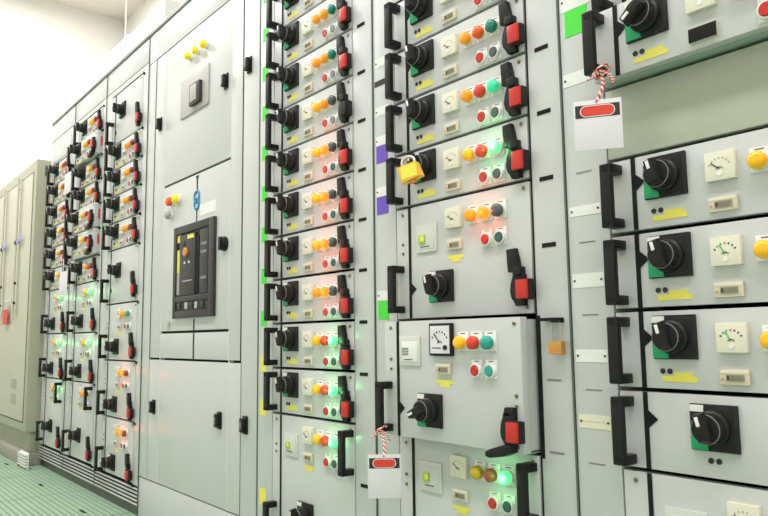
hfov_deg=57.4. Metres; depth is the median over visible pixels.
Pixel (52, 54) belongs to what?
wall
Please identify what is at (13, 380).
vent
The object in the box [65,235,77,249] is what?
switch
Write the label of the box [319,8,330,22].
lamp
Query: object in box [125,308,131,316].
lamp
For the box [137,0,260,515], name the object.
tall cabinet
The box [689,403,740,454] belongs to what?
switch
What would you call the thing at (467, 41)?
lamp
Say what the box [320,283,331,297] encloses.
lamp
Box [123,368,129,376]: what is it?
lamp
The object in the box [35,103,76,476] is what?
tall cabinet
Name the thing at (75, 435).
switch
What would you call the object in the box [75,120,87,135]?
switch
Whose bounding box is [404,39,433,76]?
switch
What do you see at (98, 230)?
label
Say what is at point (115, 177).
switch
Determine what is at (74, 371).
switch
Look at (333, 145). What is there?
lamp
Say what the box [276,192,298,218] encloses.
switch
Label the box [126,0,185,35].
wall
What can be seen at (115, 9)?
ceiling
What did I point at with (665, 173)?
switch
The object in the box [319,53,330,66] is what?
lamp
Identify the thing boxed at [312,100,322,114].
lamp
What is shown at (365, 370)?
tall cabinet
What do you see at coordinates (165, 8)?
box
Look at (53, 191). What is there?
switch
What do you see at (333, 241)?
lamp
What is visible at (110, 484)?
grille
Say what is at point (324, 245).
lamp
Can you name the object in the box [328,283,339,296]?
lamp
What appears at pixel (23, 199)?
tall cabinet
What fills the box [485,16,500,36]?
lamp
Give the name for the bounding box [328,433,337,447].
lamp
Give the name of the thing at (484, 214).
lamp
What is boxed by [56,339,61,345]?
lamp
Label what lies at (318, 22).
lamp
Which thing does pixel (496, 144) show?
lamp
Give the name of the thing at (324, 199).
lamp
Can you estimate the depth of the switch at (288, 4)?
2.18 m
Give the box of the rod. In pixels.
[124,0,126,56]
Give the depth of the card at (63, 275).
3.77 m
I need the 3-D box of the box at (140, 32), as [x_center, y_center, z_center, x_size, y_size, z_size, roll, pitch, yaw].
[-1.110,-1.063,3.716,0.400,0.238,0.265,5,-8,-39]
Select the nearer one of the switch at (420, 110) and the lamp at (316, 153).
the switch at (420, 110)
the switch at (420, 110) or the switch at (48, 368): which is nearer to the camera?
the switch at (420, 110)
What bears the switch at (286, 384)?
attached to the tall cabinet at (365, 370)
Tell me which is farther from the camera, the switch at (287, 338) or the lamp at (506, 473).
the switch at (287, 338)
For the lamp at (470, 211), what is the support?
attached to the tall cabinet at (558, 452)
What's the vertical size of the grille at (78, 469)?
0.080 m
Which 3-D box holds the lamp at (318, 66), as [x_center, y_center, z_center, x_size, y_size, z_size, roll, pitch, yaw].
[-0.195,-0.568,2.034,0.024,0.039,0.031,5,-8,-39]
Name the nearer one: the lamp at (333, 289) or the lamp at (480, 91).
the lamp at (480, 91)
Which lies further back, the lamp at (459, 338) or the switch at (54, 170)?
the switch at (54, 170)
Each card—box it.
[59,259,67,294]
[64,166,70,194]
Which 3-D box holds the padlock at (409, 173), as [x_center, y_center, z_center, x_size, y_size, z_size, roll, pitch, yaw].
[0.060,-0.202,1.599,0.061,0.068,0.023,-5,-8,31]
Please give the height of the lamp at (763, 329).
0.039 m
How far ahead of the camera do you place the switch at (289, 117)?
2.12 m
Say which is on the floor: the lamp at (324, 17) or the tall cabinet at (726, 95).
the tall cabinet at (726, 95)
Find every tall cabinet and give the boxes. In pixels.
[0,159,50,452]
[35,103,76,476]
[61,73,107,494]
[94,35,149,515]
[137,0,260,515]
[257,0,377,515]
[373,0,580,515]
[559,0,767,515]
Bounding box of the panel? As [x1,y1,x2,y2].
[527,319,539,450]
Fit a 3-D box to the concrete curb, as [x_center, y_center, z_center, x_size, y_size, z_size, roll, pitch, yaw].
[-2.445,1.299,4.962,0.540,0.071,1.620,5,-8,-39]
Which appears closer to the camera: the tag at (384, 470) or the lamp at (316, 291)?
the tag at (384, 470)
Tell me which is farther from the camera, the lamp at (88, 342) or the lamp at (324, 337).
the lamp at (88, 342)
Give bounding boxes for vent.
[10,393,15,404]
[11,378,16,388]
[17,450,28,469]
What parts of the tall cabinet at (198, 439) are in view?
frame post, rail, foot panel, door, header panel, door panel, meter plate, breaker door, name plate, gasket frame, door, name plate, door knob, frame post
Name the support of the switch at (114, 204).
attached to the tall cabinet at (110, 487)
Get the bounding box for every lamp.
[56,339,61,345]
[86,338,91,345]
[87,287,93,294]
[121,428,128,436]
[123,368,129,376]
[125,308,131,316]
[165,197,174,206]
[171,194,180,203]
[184,52,192,60]
[191,46,200,54]
[199,39,208,48]
[312,14,322,26]
[312,57,322,70]
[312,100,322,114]
[312,145,323,159]
[312,191,323,205]
[312,237,323,251]
[312,284,323,298]
[312,333,323,346]
[312,381,323,395]
[312,430,323,444]
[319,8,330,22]
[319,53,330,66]
[319,96,330,111]
[320,141,330,156]
[320,188,330,203]
[320,235,331,249]
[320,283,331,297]
[320,332,331,346]
[320,381,331,395]
[320,431,331,446]
[327,2,338,17]
[327,47,338,62]
[327,93,338,107]
[327,139,338,153]
[327,186,338,200]
[328,234,339,248]
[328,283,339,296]
[328,332,339,346]
[328,382,339,396]
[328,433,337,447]
[453,332,468,350]
[459,28,474,48]
[461,86,475,105]
[462,144,477,163]
[464,205,479,223]
[466,331,482,350]
[470,460,486,480]
[472,21,487,42]
[473,80,488,101]
[475,140,490,160]
[477,202,492,221]
[480,331,496,350]
[484,462,500,483]
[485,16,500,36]
[486,75,502,96]
[488,136,504,156]
[490,199,506,218]
[498,465,515,486]
[746,145,767,173]
[753,235,767,261]
[759,325,767,350]
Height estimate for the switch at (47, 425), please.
0.072 m
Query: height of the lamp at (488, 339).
0.039 m
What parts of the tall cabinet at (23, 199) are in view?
latch rod, latch rod, door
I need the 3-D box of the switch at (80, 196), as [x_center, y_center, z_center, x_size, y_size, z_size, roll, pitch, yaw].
[-1.662,-0.337,3.809,0.052,0.072,0.075,5,-8,-39]
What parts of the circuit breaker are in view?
racking panel, plate, status panel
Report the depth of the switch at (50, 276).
4.18 m
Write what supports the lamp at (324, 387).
attached to the tall cabinet at (365, 370)
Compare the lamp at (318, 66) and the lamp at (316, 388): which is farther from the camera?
the lamp at (318, 66)
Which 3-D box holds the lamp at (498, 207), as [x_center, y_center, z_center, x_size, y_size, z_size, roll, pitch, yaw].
[0.235,-0.102,1.455,0.024,0.039,0.031,5,-8,-39]
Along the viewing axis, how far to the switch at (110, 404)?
3.20 m
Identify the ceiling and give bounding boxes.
[48,0,144,20]
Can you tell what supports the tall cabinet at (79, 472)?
on the floor
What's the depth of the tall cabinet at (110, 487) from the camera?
3.23 m
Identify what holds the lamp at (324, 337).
attached to the tall cabinet at (365, 370)
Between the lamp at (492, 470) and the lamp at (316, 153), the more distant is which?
the lamp at (316, 153)
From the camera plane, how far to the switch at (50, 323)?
4.11 m
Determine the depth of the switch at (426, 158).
1.63 m
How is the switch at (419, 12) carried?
attached to the tall cabinet at (558, 452)
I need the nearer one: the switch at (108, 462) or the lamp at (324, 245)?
the lamp at (324, 245)
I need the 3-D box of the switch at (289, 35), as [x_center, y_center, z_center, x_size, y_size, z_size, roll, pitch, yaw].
[-0.303,-0.690,2.159,0.052,0.072,0.075,5,-8,-39]
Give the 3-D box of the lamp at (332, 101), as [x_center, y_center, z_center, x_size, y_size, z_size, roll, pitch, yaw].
[-0.145,-0.444,1.960,0.024,0.039,0.031,5,-8,-39]
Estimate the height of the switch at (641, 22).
0.072 m
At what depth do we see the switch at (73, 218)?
3.76 m
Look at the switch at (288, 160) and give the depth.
2.10 m
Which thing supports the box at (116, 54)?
on the tall cabinet at (79, 472)
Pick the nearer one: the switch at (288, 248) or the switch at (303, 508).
the switch at (303, 508)
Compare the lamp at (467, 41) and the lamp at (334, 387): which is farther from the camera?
the lamp at (334, 387)
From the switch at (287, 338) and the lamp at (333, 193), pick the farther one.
the switch at (287, 338)
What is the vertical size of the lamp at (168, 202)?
0.038 m
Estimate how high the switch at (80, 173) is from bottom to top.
0.072 m
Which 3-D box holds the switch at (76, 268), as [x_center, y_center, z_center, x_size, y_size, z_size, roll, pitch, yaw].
[-1.657,0.055,3.764,0.052,0.072,0.075,5,-8,-39]
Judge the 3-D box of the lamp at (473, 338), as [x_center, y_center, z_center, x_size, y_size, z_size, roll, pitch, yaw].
[0.181,0.169,1.428,0.024,0.039,0.031,5,-8,-39]
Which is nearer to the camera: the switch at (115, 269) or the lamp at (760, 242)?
the lamp at (760, 242)
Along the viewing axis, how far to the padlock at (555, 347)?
1.31 m
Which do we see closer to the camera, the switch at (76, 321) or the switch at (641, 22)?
the switch at (641, 22)
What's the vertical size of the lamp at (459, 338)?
0.039 m
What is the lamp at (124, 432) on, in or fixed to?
attached to the tall cabinet at (110, 487)
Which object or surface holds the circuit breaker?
in the tall cabinet at (198, 439)
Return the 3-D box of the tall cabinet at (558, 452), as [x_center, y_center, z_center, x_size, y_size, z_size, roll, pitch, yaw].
[0.343,-0.131,1.716,0.654,2.105,0.589,5,-8,-39]
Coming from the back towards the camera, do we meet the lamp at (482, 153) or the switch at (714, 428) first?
the lamp at (482, 153)
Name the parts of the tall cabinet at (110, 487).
handle, handle, handle, handle, handle, handle, handle, handle, handle, drawer unit, drawer unit, frame post, drawer unit, drawer unit, drawer unit, drawer unit, drawer unit, drawer unit, drawer unit, locking lever, rail, header panel, filler panel, locking lever, locking lever, locking lever, locking lever, locking lever, locking lever, locking lever, locking lever, frame post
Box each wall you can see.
[0,0,124,188]
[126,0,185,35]
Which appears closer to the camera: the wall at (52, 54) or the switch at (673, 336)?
the switch at (673, 336)
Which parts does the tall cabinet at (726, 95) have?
name plate, name plate, name plate, name plate, name plate, handle, name plate, handle, drawer unit, handle, frame post, handle, panel, handle, handle, drawer unit, drawer unit, drawer unit, underside plate, blank panel, drawer unit, drawer unit, drawer unit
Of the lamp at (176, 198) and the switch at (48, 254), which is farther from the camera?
the switch at (48, 254)
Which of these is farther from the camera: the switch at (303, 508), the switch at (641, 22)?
the switch at (303, 508)
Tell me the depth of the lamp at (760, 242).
1.04 m
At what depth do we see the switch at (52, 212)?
4.22 m
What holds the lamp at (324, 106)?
attached to the tall cabinet at (365, 370)
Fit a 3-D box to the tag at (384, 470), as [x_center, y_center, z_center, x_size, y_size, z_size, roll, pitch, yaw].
[0.001,0.456,1.579,0.073,0.150,0.072,-1,-7,0]
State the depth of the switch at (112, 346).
3.23 m
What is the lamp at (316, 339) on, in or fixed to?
attached to the tall cabinet at (365, 370)
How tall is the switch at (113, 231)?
0.072 m
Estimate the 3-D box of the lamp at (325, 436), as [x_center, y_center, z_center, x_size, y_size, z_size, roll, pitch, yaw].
[-0.157,0.488,1.883,0.024,0.039,0.031,5,-8,-39]
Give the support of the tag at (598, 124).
hanging from the tall cabinet at (726, 95)
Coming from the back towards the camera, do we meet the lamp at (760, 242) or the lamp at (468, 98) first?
the lamp at (468, 98)
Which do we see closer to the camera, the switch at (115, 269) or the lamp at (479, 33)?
the lamp at (479, 33)
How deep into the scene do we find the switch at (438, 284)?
1.56 m
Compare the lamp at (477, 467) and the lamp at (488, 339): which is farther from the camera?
the lamp at (477, 467)
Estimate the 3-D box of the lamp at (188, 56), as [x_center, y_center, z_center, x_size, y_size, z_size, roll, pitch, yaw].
[-0.776,-0.799,2.773,0.030,0.033,0.033,5,-8,-39]
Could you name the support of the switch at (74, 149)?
attached to the tall cabinet at (79, 472)
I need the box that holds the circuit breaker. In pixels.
[172,216,216,318]
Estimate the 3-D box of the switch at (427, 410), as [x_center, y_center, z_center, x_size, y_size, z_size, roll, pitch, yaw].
[0.083,0.330,1.512,0.052,0.072,0.075,5,-8,-39]
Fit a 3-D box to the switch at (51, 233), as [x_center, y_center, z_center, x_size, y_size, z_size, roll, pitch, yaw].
[-2.007,-0.148,4.217,0.052,0.072,0.075,5,-8,-39]
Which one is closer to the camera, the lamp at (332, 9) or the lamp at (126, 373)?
the lamp at (332, 9)
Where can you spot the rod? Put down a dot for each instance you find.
(126, 0)
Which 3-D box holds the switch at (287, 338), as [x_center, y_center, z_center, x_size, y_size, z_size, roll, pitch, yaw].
[-0.292,0.237,2.053,0.052,0.072,0.075,5,-8,-39]
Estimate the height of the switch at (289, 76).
0.072 m
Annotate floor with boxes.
[0,454,135,515]
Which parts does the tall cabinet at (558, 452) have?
name plate, name plate, name plate, name plate, name plate, name plate, handle, handle, handle, handle, handle, handle, frame post, drawer unit, drawer unit, drawer unit, drawer unit, drawer unit, drawer unit, drawer unit, locking lever, locking lever, locking lever, locking lever, locking lever, handle, frame post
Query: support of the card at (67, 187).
hanging from the tall cabinet at (79, 472)
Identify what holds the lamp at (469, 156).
attached to the tall cabinet at (558, 452)
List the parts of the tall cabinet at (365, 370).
handle, handle, handle, handle, handle, handle, handle, handle, handle, handle, handle, frame post, drawer unit, drawer unit, drawer unit, drawer unit, drawer unit, drawer unit, drawer unit, drawer unit, drawer unit, drawer unit, drawer unit, locking lever, locking lever, locking lever, locking lever, locking lever, locking lever, locking lever, locking lever, locking lever, handle, frame post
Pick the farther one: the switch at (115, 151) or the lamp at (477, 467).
the switch at (115, 151)
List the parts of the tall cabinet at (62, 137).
handle, handle, handle, handle, handle, handle, handle, handle, drawer unit, handle, drawer unit, frame post, drawer unit, drawer unit, drawer unit, drawer unit, handle, drawer unit, locking lever, drawer unit, drawer unit, locking lever, locking lever, filler panel, header panel, rail, locking lever, frame post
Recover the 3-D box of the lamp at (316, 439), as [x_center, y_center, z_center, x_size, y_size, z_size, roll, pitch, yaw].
[-0.182,0.492,1.913,0.024,0.039,0.031,5,-8,-39]
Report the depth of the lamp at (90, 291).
3.57 m
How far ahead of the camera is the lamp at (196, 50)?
2.71 m
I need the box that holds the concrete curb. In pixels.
[0,438,40,465]
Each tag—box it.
[368,426,400,498]
[573,63,623,151]
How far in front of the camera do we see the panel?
1.36 m
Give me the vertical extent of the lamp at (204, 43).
0.033 m
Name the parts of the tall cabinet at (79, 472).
handle, handle, handle, handle, handle, handle, handle, handle, handle, handle, drawer unit, frame post, drawer unit, drawer unit, drawer unit, drawer unit, drawer unit, drawer unit, drawer unit, drawer unit, underside plate, locking lever, locking lever, handle, drawer unit, locking lever, underside plate, locking lever, locking lever, rail, header panel, filler panel, locking lever, locking lever, locking lever, locking lever, locking lever, frame post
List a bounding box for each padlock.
[397,155,424,184]
[548,322,565,353]
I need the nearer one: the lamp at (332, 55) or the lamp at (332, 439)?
the lamp at (332, 439)
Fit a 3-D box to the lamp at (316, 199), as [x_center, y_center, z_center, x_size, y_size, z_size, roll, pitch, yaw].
[-0.190,-0.171,1.989,0.024,0.039,0.031,5,-8,-39]
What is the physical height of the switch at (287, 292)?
0.072 m
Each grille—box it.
[38,444,63,468]
[62,454,95,484]
[94,470,136,505]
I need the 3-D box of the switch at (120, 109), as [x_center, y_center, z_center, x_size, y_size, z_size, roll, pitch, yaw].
[-1.279,-0.717,3.371,0.052,0.072,0.075,5,-8,-39]
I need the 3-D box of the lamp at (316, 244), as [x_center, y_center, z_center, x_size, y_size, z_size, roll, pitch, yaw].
[-0.188,-0.039,1.974,0.024,0.039,0.031,5,-8,-39]
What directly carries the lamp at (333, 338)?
attached to the tall cabinet at (365, 370)
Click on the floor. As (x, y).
(37, 490)
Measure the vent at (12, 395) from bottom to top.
0.062 m
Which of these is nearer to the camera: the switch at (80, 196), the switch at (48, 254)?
the switch at (80, 196)
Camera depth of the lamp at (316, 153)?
2.00 m
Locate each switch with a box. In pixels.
[41,419,51,432]
[42,362,52,373]
[44,248,55,261]
[44,270,54,282]
[44,317,54,329]
[45,227,56,239]
[46,206,57,218]
[47,184,57,197]
[48,163,58,176]
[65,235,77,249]
[66,211,78,225]
[68,364,80,377]
[68,427,80,442]
[69,142,80,157]
[70,261,81,275]
[70,314,82,327]
[73,166,85,181]
[73,189,84,203]
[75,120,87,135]
[100,453,114,470]
[102,396,116,412]
[104,339,118,353]
[105,223,118,239]
[106,169,120,186]
[106,196,119,212]
[107,143,120,160]
[107,262,120,278]
[112,101,125,118]
[275,281,298,305]
[275,326,298,350]
[275,372,297,397]
[276,62,298,91]
[276,105,298,132]
[276,148,298,175]
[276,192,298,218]
[276,236,298,261]
[277,20,298,50]
[284,0,298,9]
[289,501,313,515]
[404,0,432,25]
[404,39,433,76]
[405,93,434,130]
[406,148,435,183]
[407,393,442,428]
[422,269,453,302]
[619,0,668,44]
[643,150,687,199]
[647,231,692,278]
[651,314,698,359]
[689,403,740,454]
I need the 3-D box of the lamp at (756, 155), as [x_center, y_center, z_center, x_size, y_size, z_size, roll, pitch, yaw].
[0.561,-0.150,1.055,0.024,0.039,0.031,5,-8,-39]
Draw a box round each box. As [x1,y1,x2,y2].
[107,34,129,72]
[128,18,147,52]
[147,0,181,35]
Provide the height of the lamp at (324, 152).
0.039 m
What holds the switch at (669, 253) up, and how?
attached to the tall cabinet at (726, 95)
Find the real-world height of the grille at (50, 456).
0.080 m
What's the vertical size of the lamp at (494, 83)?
0.039 m

